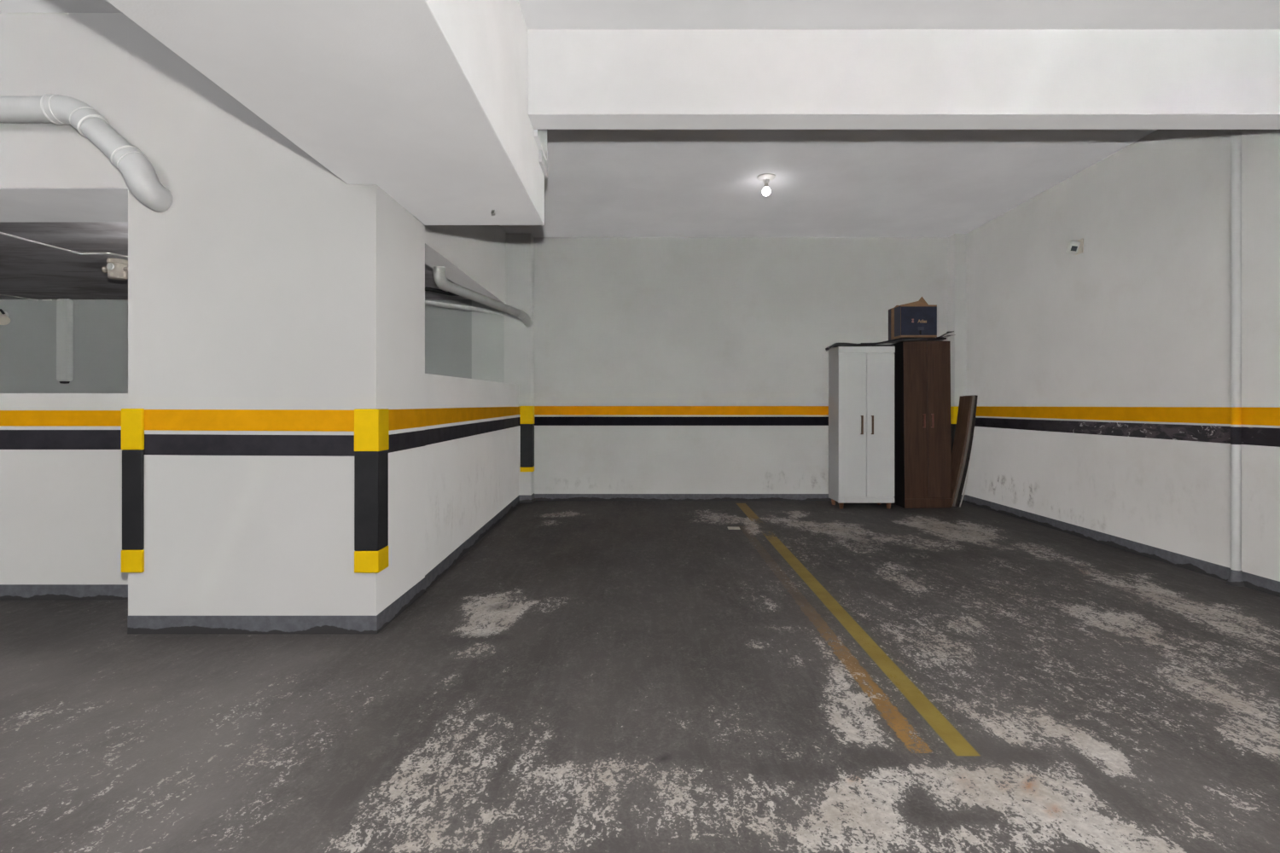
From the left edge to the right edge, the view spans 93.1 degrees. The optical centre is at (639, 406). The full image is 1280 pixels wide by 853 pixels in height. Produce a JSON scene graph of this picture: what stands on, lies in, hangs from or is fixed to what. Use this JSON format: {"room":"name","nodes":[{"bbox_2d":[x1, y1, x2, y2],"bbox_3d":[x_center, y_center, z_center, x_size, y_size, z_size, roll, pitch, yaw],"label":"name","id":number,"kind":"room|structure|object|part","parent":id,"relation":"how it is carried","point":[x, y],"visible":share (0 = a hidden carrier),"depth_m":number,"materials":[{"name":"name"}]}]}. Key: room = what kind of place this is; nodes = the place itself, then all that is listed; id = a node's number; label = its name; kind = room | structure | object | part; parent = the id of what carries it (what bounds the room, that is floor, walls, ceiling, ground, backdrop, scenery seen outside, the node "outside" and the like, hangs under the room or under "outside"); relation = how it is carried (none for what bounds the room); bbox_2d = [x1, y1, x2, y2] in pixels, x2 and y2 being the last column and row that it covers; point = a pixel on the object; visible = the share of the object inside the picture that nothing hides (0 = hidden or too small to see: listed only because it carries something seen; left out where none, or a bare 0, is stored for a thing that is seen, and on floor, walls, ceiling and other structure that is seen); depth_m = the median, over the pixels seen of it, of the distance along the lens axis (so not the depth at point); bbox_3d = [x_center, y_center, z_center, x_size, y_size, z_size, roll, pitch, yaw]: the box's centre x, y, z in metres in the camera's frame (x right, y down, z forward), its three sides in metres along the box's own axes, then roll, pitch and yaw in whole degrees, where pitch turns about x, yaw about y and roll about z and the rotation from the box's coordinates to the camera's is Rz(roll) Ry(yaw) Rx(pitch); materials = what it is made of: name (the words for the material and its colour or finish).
{"room":"parking garage","nodes":[
{"label":"parking garage","id":0,"kind":"room"},
{"bbox_2d":[0,393,127,584],"bbox_3d":[-5.615,0.511,3.535,6.369,1.178,0.170,0,0,0],"label":"wall","id":1,"kind":"structure","parent":0,"point":[61,510],"depth_m":3.45,"materials":[{"name":"white paint"}]},
{"bbox_2d":[0,430,121,449],"bbox_3d":[-5.540,0.187,3.453,6.119,0.112,0.011,0,0,0],"label":"trim","id":2,"kind":"structure","parent":1,"relation":"attached to","point":[9,439],"depth_m":3.45,"materials":[{"name":"black paint"}]},
{"bbox_2d":[0,410,121,426],"bbox_3d":[-5.540,0.064,3.453,6.119,0.092,0.011,0,0,0],"label":"trim","id":3,"kind":"structure","parent":1,"relation":"attached to","point":[8,418],"depth_m":3.45,"materials":[{"name":"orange paint"}]},
{"bbox_2d":[0,584,127,600],"bbox_3d":[-5.540,1.056,3.453,6.119,0.088,0.014,0,0,0],"label":"baseboard","id":4,"kind":"structure","parent":1,"relation":"attached to","point":[8,592],"depth_m":3.45,"materials":[{"name":"grey paint"}]},
{"bbox_2d":[0,221,468,299],"bbox_3d":[-5.170,-1.425,5.689,7.259,0.150,4.421,0,0,0],"label":"ceiling","id":5,"kind":"structure","parent":0,"point":[29,270],"depth_m":5.62,"materials":[{"name":"paint"}]},
{"bbox_2d":[0,294,52,301],"bbox_3d":[-7.664,-1.344,7.360,0.168,0.016,0.730,0,0,34],"label":"cable","id":6,"kind":"object","parent":5,"relation":"attached to","point":[0,294],"visible":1,"depth_m":7.45,"materials":[{"name":"white plastic"}]},
{"bbox_2d":[0,232,127,257],"bbox_3d":[-4.890,-1.344,4.966,0.286,0.018,1.204,0,0,20],"label":"cable","id":7,"kind":"object","parent":5,"relation":"attached to","point":[1,233],"visible":0.85,"depth_m":5.14,"materials":[{"name":"white plastic"}]},
{"bbox_2d":[101,257,127,280],"bbox_3d":[-4.668,-1.260,5.548,0.468,0.172,0.157,0,0,0],"label":"pipe fitting","id":8,"kind":"object","parent":5,"relation":"attached to","point":[116,269],"visible":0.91,"depth_m":5.50,"materials":[{"name":"beige plastic"}]},
{"bbox_2d":[424,286,459,296],"bbox_3d":[-2.240,-1.269,6.500,0.724,0.160,0.044,0,0,0],"label":"hose","id":9,"kind":"object","parent":5,"relation":"attached to","point":[428,289],"visible":0.28,"depth_m":6.48,"materials":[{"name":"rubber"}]},
{"bbox_2d":[0,299,471,393],"bbox_3d":[-5.175,-0.125,7.710,7.250,2.450,0.180,0,0,0],"label":"wall","id":10,"kind":"structure","parent":0,"point":[100,327],"depth_m":7.62,"materials":[{"name":"white paint"}]},
{"bbox_2d":[0,308,10,325],"bbox_3d":[-7.945,-1.115,7.544,0.255,0.202,0.128,0,0,37],"label":"wall fitting","id":11,"kind":"object","parent":10,"relation":"attached to","point":[4,320],"visible":1,"depth_m":7.50,"materials":[{"name":"white plastic"}]},
{"bbox_2d":[56,298,72,383],"bbox_3d":[-7.198,-0.819,7.579,0.170,1.060,0.078,0,0,0],"label":"pillar","id":12,"kind":"structure","parent":10,"relation":"attached to","point":[64,306],"depth_m":7.54,"materials":[{"name":"paint"}]},
{"bbox_2d":[424,225,505,303],"bbox_3d":[-1.650,-1.583,5.271,0.220,0.815,3.340,0,0,0],"label":"wall","id":13,"kind":"structure","parent":0,"point":[473,257],"depth_m":5.59,"materials":[{"name":"white paint"}]},
{"bbox_2d":[433,266,532,327],"bbox_3d":[-1.492,-1.050,6.014,0.115,0.279,1.976,0,0,13],"label":"drain pipe","id":14,"kind":"object","parent":13,"relation":"attached to","point":[441,282],"visible":0.98,"depth_m":5.65,"materials":[{"name":"white plastic"}]},
{"bbox_2d":[424,373,518,575],"bbox_3d":[-1.514,0.421,5.271,0.452,1.357,3.341,0,0,0],"label":"wall","id":15,"kind":"structure","parent":0,"point":[469,480],"depth_m":4.52,"materials":[{"name":"white paint"}]},
{"bbox_2d":[387,430,425,453],"bbox_3d":[-1.280,0.185,3.268,0.011,0.097,0.664,0,0,0],"label":"trim","id":16,"kind":"structure","parent":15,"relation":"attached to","point":[397,442],"depth_m":3.31,"materials":[{"name":"black paint"}]},
{"bbox_2d":[388,408,425,430],"bbox_3d":[-1.280,0.066,3.268,0.011,0.112,0.664,0,0,0],"label":"trim","id":17,"kind":"structure","parent":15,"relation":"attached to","point":[409,418],"depth_m":3.31,"materials":[{"name":"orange paint"}]},
{"bbox_2d":[424,495,519,590],"bbox_3d":[-1.339,1.056,5.270,0.015,0.088,3.342,0,0,-2],"label":"baseboard","id":18,"kind":"structure","parent":15,"relation":"attached to","point":[434,574],"depth_m":4.55,"materials":[{"name":"grey paint"}]},
{"bbox_2d":[425,407,519,426],"bbox_3d":[-1.339,0.057,5.270,0.011,0.121,3.342,0,0,-2],"label":"trim","id":19,"kind":"structure","parent":15,"relation":"attached to","point":[444,416],"depth_m":4.51,"materials":[{"name":"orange paint"}]},
{"bbox_2d":[425,417,519,445],"bbox_3d":[-1.339,0.174,5.270,0.011,0.114,3.342,0,0,-2],"label":"trim","id":20,"kind":"structure","parent":15,"relation":"attached to","point":[441,434],"depth_m":4.58,"materials":[{"name":"black paint"}]},
{"bbox_2d":[0,500,1279,852],"bbox_3d":[-2.400,1.100,1.450,12.800,0.001,12.900,0,0,0],"label":"floor","id":21,"kind":"structure","parent":0,"point":[587,677],"depth_m":2.23,"materials":[{"name":"paint"}]},
{"bbox_2d":[128,17,424,616],"bbox_3d":[-1.879,-0.405,3.268,1.203,3.010,0.664,0,0,0],"label":"pillar","id":22,"kind":"structure","parent":21,"relation":"on","point":[268,279],"depth_m":2.94,"materials":[{"name":"white paint"}]},
{"bbox_2d":[121,408,144,572],"bbox_3d":[-2.450,0.403,2.976,0.103,0.790,0.120,0,0,0],"label":"guard","id":23,"kind":"object","parent":22,"relation":"attached to","point":[132,420],"visible":0.98,"depth_m":2.92,"materials":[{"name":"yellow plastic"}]},
{"bbox_2d":[143,434,354,456],"bbox_3d":[-1.879,0.185,2.938,1.203,0.107,0.011,0,0,0],"label":"black wall stripe","id":24,"kind":"structure","parent":22,"relation":"attached to","point":[179,445],"depth_m":2.93,"materials":[{"name":"black paint"}]},
{"bbox_2d":[144,409,354,431],"bbox_3d":[-1.879,0.066,2.938,1.203,0.108,0.011,0,0,0],"label":"yellow wall stripe","id":25,"kind":"structure","parent":22,"relation":"attached to","point":[154,420],"depth_m":2.93,"materials":[{"name":"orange paint"}]},
{"bbox_2d":[127,616,376,634],"bbox_3d":[-1.879,1.056,2.939,1.203,0.088,0.014,0,0,0],"label":"baseboard","id":26,"kind":"structure","parent":22,"relation":"attached to","point":[136,625],"depth_m":2.93,"materials":[{"name":"grey paint"}]},
{"bbox_2d":[354,408,388,573],"bbox_3d":[-1.318,0.405,2.976,0.120,0.790,0.120,0,0,0],"label":"guard","id":27,"kind":"object","parent":22,"relation":"attached to","point":[370,425],"visible":1,"depth_m":2.92,"materials":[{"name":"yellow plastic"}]},
{"bbox_2d":[376,577,425,634],"bbox_3d":[-1.281,1.056,3.267,0.014,0.088,0.667,0,0,0],"label":"baseboard","id":28,"kind":"structure","parent":22,"relation":"attached to","point":[392,611],"depth_m":3.21,"materials":[{"name":"grey paint"}]},
{"bbox_2d":[471,300,504,383],"bbox_3d":[-1.780,-0.125,7.410,0.440,2.450,0.420,0,0,0],"label":"pillar","id":29,"kind":"structure","parent":21,"relation":"on","point":[487,328],"depth_m":7.20,"materials":[{"name":"paint"}]},
{"bbox_2d":[424,300,504,315],"bbox_3d":[-2.200,-1.190,7.172,1.207,0.212,0.052,0,0,0],"label":"pipe","id":30,"kind":"object","parent":29,"relation":"attached to","point":[427,303],"visible":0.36,"depth_m":7.15,"materials":[{"name":"white plastic"}]},
{"bbox_2d":[504,233,534,495],"bbox_3d":[-1.403,-0.445,7.026,0.315,3.090,0.168,0,0,0],"label":"column","id":31,"kind":"structure","parent":21,"relation":"on","point":[519,340],"depth_m":6.94,"materials":[{"name":"white paint"}]},
{"bbox_2d":[519,495,531,503],"bbox_3d":[-1.315,1.056,6.945,0.140,0.088,0.014,0,0,0],"label":"baseboard","id":32,"kind":"structure","parent":31,"relation":"attached to","point":[523,499],"depth_m":6.94,"materials":[{"name":"grey paint"}]},
{"bbox_2d":[520,406,534,471],"bbox_3d":[-1.298,0.366,6.977,0.145,0.757,0.110,0,0,0],"label":"guard","id":33,"kind":"object","parent":31,"relation":"attached to","point":[526,412],"visible":1,"depth_m":6.92,"materials":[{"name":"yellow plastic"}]},
{"bbox_2d":[727,526,740,529],"bbox_3d":[0.850,1.097,5.478,0.106,0.005,0.100,0,0,3],"label":"paper scrap","id":34,"kind":"object","parent":21,"relation":"on","point":[729,527],"visible":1,"depth_m":5.45,"materials":[{"name":"white paper"}]},
{"bbox_2d":[828,346,895,508],"bbox_3d":[2.434,0.225,6.673,0.607,1.750,0.385,0,0,0],"label":"wardrobe","id":35,"kind":"object","parent":21,"relation":"on","point":[861,379],"visible":1,"depth_m":6.51,"materials":[{"name":"white wood"}]},
{"bbox_3d":[2.282,0.196,6.519,0.297,1.544,0.019,0,0,0],"label":"door","id":36,"kind":"part","parent":35,"relation":"part of","materials":[{"name":"white wood"}]},
{"bbox_2d":[825,343,894,351],"bbox_3d":[2.404,-0.660,6.685,0.725,0.067,0.310,0,0,0],"label":"plastic sheet","id":37,"kind":"object","parent":35,"relation":"on","point":[835,345],"visible":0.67,"depth_m":6.53,"materials":[{"name":"black plastic"}]},
{"bbox_2d":[860,337,946,344],"bbox_3d":[2.886,-0.717,6.765,0.984,0.077,0.330,0,0,0],"label":"plastic sheet","id":38,"kind":"object","parent":37,"relation":"on","point":[899,339],"visible":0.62,"depth_m":6.60,"materials":[{"name":"black plastic"}]},
{"bbox_2d":[888,296,936,340],"bbox_3d":[3.034,-0.985,6.759,0.395,0.452,0.333,0,0,0],"label":"cardboard box","id":39,"kind":"object","parent":38,"relation":"on","point":[917,319],"visible":0.94,"depth_m":6.59,"materials":[{"name":"blue cardboard"}]},
{"bbox_3d":[2.841,-0.935,6.760,0.005,0.352,0.320,0,0,0],"label":"panel","id":40,"kind":"part","parent":39,"relation":"part of","materials":[{"name":"cardboard"}]},
{"bbox_3d":[3.035,-0.761,6.760,0.394,0.005,0.330,0,0,0],"label":"panel","id":41,"kind":"part","parent":39,"relation":"part of","materials":[{"name":"cardboard"}]},
{"bbox_3d":[3.035,-0.935,6.598,0.394,0.352,0.005,0,0,0],"label":"panel","id":42,"kind":"part","parent":39,"relation":"part of","materials":[{"name":"cardboard"}]},
{"bbox_2d":[936,331,954,337],"bbox_3d":[3.337,-0.792,6.635,0.170,0.067,0.070,0,0,0],"label":"plastic sheet","id":43,"kind":"object","parent":38,"relation":"on","point":[942,335],"visible":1,"depth_m":6.61,"materials":[{"name":"black plastic"}]},
{"bbox_2d":[882,339,927,343],"bbox_3d":[2.865,-0.708,6.562,0.488,0.045,0.045,0,0,0],"label":"plastic sheet","id":44,"kind":"object","parent":37,"relation":"on","point":[901,340],"visible":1,"depth_m":6.55,"materials":[{"name":"black plastic"}]},
{"bbox_3d":[2.381,0.194,6.495,0.022,0.203,0.030,0,0,0],"label":"handle","id":45,"kind":"part","parent":35,"relation":"part of","materials":[{"name":"brown metal"}]},
{"bbox_3d":[2.434,-0.616,6.520,0.607,0.068,0.028,0,0,0],"label":"cornice","id":46,"kind":"part","parent":35,"relation":"part of","materials":[{"name":"white wood"}]},
{"bbox_3d":[2.493,0.194,6.495,0.022,0.203,0.030,0,0,0],"label":"handle","id":47,"kind":"part","parent":35,"relation":"part of","materials":[{"name":"brown metal"}]},
{"bbox_3d":[2.587,0.196,6.519,0.297,1.544,0.019,0,0,0],"label":"door","id":48,"kind":"part","parent":35,"relation":"part of","materials":[{"name":"white wood"}]},
{"bbox_2d":[891,341,951,508],"bbox_3d":[3.116,0.191,6.755,0.506,1.812,0.450,-1,0,0],"label":"wardrobe","id":49,"kind":"object","parent":21,"relation":"on","point":[922,427],"visible":0.97,"depth_m":6.56,"materials":[{"name":"brown laminate"}]},
{"bbox_3d":[2.989,0.143,6.569,0.250,1.708,0.018,-1,0,0],"label":"door","id":50,"kind":"part","parent":49,"relation":"part of","materials":[{"name":"brown wood"}]},
{"bbox_3d":[3.071,0.150,6.545,0.019,0.150,0.030,-1,0,0],"label":"handle","id":51,"kind":"part","parent":49,"relation":"part of","materials":[{"name":"brown wood"}]},
{"bbox_3d":[3.161,0.150,6.545,0.019,0.150,0.030,-1,0,0],"label":"handle","id":52,"kind":"part","parent":49,"relation":"part of","materials":[{"name":"brown wood"}]},
{"bbox_3d":[3.243,0.141,6.569,0.250,1.708,0.018,-1,0,0],"label":"door","id":53,"kind":"part","parent":49,"relation":"part of","materials":[{"name":"brown wood"}]},
{"bbox_2d":[948,233,965,494],"bbox_3d":[3.680,-0.445,7.035,0.137,3.090,0.150,0,0,0],"label":"column","id":54,"kind":"structure","parent":21,"relation":"on","point":[957,242],"depth_m":6.96,"materials":[{"name":"white paint"}]},
{"bbox_2d":[950,406,958,452],"bbox_3d":[3.664,0.370,6.995,0.145,0.750,0.110,0,0,0],"label":"guard","id":55,"kind":"object","parent":54,"relation":"attached to","point":[954,410],"visible":0.22,"depth_m":6.94,"materials":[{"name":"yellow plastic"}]},
{"bbox_2d":[951,395,972,506],"bbox_3d":[3.544,0.489,6.795,0.247,1.222,0.230,0,0,0],"label":"plank","id":56,"kind":"object","parent":21,"relation":"on","point":[965,402],"visible":0.8,"depth_m":6.75,"materials":[{"name":"brown wood"}]},
{"bbox_2d":[952,395,975,506],"bbox_3d":[3.570,0.487,6.775,0.240,1.225,0.210,0,0,0],"label":"plank","id":57,"kind":"object","parent":21,"relation":"on","point":[974,397],"visible":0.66,"depth_m":6.67,"materials":[{"name":"brown wood"}]},
{"bbox_2d":[959,469,968,506],"bbox_3d":[3.556,0.889,6.648,0.098,0.421,0.016,0,0,0],"label":"plank","id":58,"kind":"object","parent":21,"relation":"on","point":[968,469],"visible":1,"depth_m":6.64,"materials":[{"name":"grey wood"}]},
{"bbox_2d":[954,395,977,506],"bbox_3d":[3.599,0.486,6.770,0.226,1.228,0.220,0,0,0],"label":"plank","id":59,"kind":"object","parent":21,"relation":"on","point":[965,470],"visible":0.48,"depth_m":6.66,"materials":[{"name":"brown wood"}]},
{"bbox_2d":[0,0,1279,30],"bbox_3d":[-2.400,-2.010,-0.920,12.800,0.200,8.160,0,0,0],"label":"ceiling","id":60,"kind":"structure","parent":0,"point":[538,14],"depth_m":2.94,"materials":[{"name":"white paint"}]},
{"bbox_2d":[0,12,127,187],"bbox_3d":[-5.641,-1.486,3.207,6.318,0.847,0.542,0,0,0],"label":"wall","id":61,"kind":"structure","parent":60,"relation":"attached to","point":[81,56],"depth_m":2.94,"materials":[{"name":"white paint"}]},
{"bbox_2d":[0,187,127,221],"bbox_3d":[-5.641,-1.061,3.208,6.318,0.002,0.536,0,0,0],"label":"beam","id":62,"kind":"structure","parent":61,"relation":"attached to","point":[16,204],"depth_m":3.17,"materials":[{"name":"grey paint"}]},
{"bbox_2d":[0,93,172,212],"bbox_3d":[-3.169,-1.206,2.886,1.810,0.530,0.176,0,0,0],"label":"drain pipe","id":63,"kind":"object","parent":61,"relation":"attached to","point":[140,177],"visible":0.99,"depth_m":2.82,"materials":[{"name":"white paint"}]},
{"bbox_2d":[105,0,544,225],"bbox_3d":[-0.994,-1.494,-0.700,0.852,0.831,8.600,0,0,0],"label":"beam","id":64,"kind":"structure","parent":60,"relation":"attached to","point":[425,102],"depth_m":2.12,"materials":[{"name":"white paint"}]},
{"bbox_2d":[534,237,948,494],"bbox_3d":[1.228,-0.445,7.210,5.545,3.090,0.200,0,0,0],"label":"wall","id":65,"kind":"structure","parent":0,"point":[619,321],"depth_m":7.11,"materials":[{"name":"white paint"}]},
{"bbox_2d":[534,416,828,425],"bbox_3d":[1.183,0.168,7.112,4.857,0.105,0.011,0,0,0],"label":"trim","id":66,"kind":"structure","parent":65,"relation":"attached to","point":[538,421],"depth_m":7.11,"materials":[{"name":"black paint"}]},
{"bbox_2d":[534,406,828,415],"bbox_3d":[1.183,0.043,7.112,4.857,0.107,0.011,0,0,0],"label":"trim","id":67,"kind":"structure","parent":65,"relation":"attached to","point":[554,410],"depth_m":7.11,"materials":[{"name":"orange paint"}]},
{"bbox_2d":[534,494,831,500],"bbox_3d":[1.183,1.061,7.113,4.857,0.078,0.014,0,0,0],"label":"baseboard","id":68,"kind":"structure","parent":65,"relation":"attached to","point":[537,497],"depth_m":7.11,"materials":[{"name":"grey paint"}]},
{"bbox_2d":[500,129,1157,237],"bbox_3d":[1.230,-2.090,5.255,5.540,0.200,4.190,0,0,0],"label":"ceiling","id":69,"kind":"structure","parent":0,"point":[598,183],"depth_m":5.24,"materials":[{"name":"white paint"}]},
{"bbox_2d":[533,129,546,161],"bbox_3d":[-0.573,-1.718,3.398,0.055,0.545,0.324,0,0,0],"label":"beam","id":70,"kind":"structure","parent":69,"relation":"attached to","point":[540,136],"depth_m":3.38,"materials":[{"name":"white paint"}]},
{"bbox_2d":[538,150,547,177],"bbox_3d":[-0.569,-1.409,3.515,0.033,0.069,0.230,0,0,0],"label":"beam","id":71,"kind":"structure","parent":70,"relation":"attached to","point":[542,160],"depth_m":3.48,"materials":[{"name":"grey paint"}]},
{"bbox_2d":[756,173,775,196],"bbox_3d":[1.090,-1.906,5.230,0.156,0.166,0.156,0,0,0],"label":"ceiling lamp","id":72,"kind":"object","parent":69,"relation":"attached to","point":[765,178],"visible":1,"depth_m":5.21,"materials":[{"name":"white plastic"}]},
{"bbox_2d":[762,178,769,184],"bbox_3d":[1.090,-1.946,5.230,0.054,0.036,0.054,0,0,0],"label":"socket","id":73,"kind":"object","parent":72,"relation":"attached to","point":[765,181],"depth_m":5.21,"materials":[{"name":"white plastic"}]},
{"bbox_3d":[1.090,-1.858,5.230,0.072,0.070,0.072,0,0,0],"label":"bulb","id":74,"kind":"part","parent":72,"relation":"part of","materials":[{"name":"white glass"}]},
{"bbox_2d":[528,29,1279,129],"bbox_3d":[1.576,-1.735,3.150,4.288,0.510,0.170,0,0,0],"label":"beam","id":75,"kind":"structure","parent":69,"relation":"attached to","point":[578,79],"depth_m":3.06,"materials":[{"name":"white paint"}]},
{"bbox_2d":[965,129,1279,581],"bbox_3d":[3.850,-0.445,1.150,0.300,3.090,12.300,0,0,0],"label":"wall","id":76,"kind":"structure","parent":0,"point":[1141,317],"depth_m":4.50,"materials":[{"name":"white paint"}]},
{"bbox_2d":[960,494,965,502],"bbox_3d":[3.681,1.056,6.963,0.138,0.088,0.014,0,0,0],"label":"baseboard","id":77,"kind":"structure","parent":76,"relation":"attached to","point":[964,496],"depth_m":6.96,"materials":[{"name":"grey paint"}]},
{"bbox_2d":[1065,238,1083,255],"bbox_3d":[3.665,-1.350,5.114,0.126,0.128,0.123,0,0,0],"label":"sensor","id":78,"kind":"object","parent":76,"relation":"attached to","point":[1076,247],"visible":1,"depth_m":5.08,"materials":[{"name":"beige plastic"}]},
{"bbox_2d":[965,494,1279,597],"bbox_3d":[3.728,1.056,5.180,0.014,0.088,3.560,0,0,1],"label":"baseboard","id":79,"kind":"structure","parent":76,"relation":"attached to","point":[1254,582],"depth_m":4.49,"materials":[{"name":"grey paint"}]},
{"bbox_2d":[974,417,1279,447],"bbox_3d":[3.728,0.175,5.180,0.011,0.114,3.560,0,0,1],"label":"trim","id":80,"kind":"structure","parent":76,"relation":"attached to","point":[1251,436],"depth_m":4.43,"materials":[{"name":"black paint"}]},
{"bbox_2d":[975,406,1279,425],"bbox_3d":[3.728,0.052,5.180,0.011,0.116,3.560,0,0,1],"label":"trim","id":81,"kind":"structure","parent":76,"relation":"attached to","point":[1250,416],"depth_m":4.42,"materials":[{"name":"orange paint"}]},
{"bbox_2d":[1225,129,1245,587],"bbox_3d":[3.684,-0.445,3.745,0.092,3.090,0.092,0,0,0],"label":"conduit","id":82,"kind":"object","parent":76,"relation":"attached to","point":[1236,573],"visible":0.95,"depth_m":3.73,"materials":[{"name":"grey paint"}]}
]}

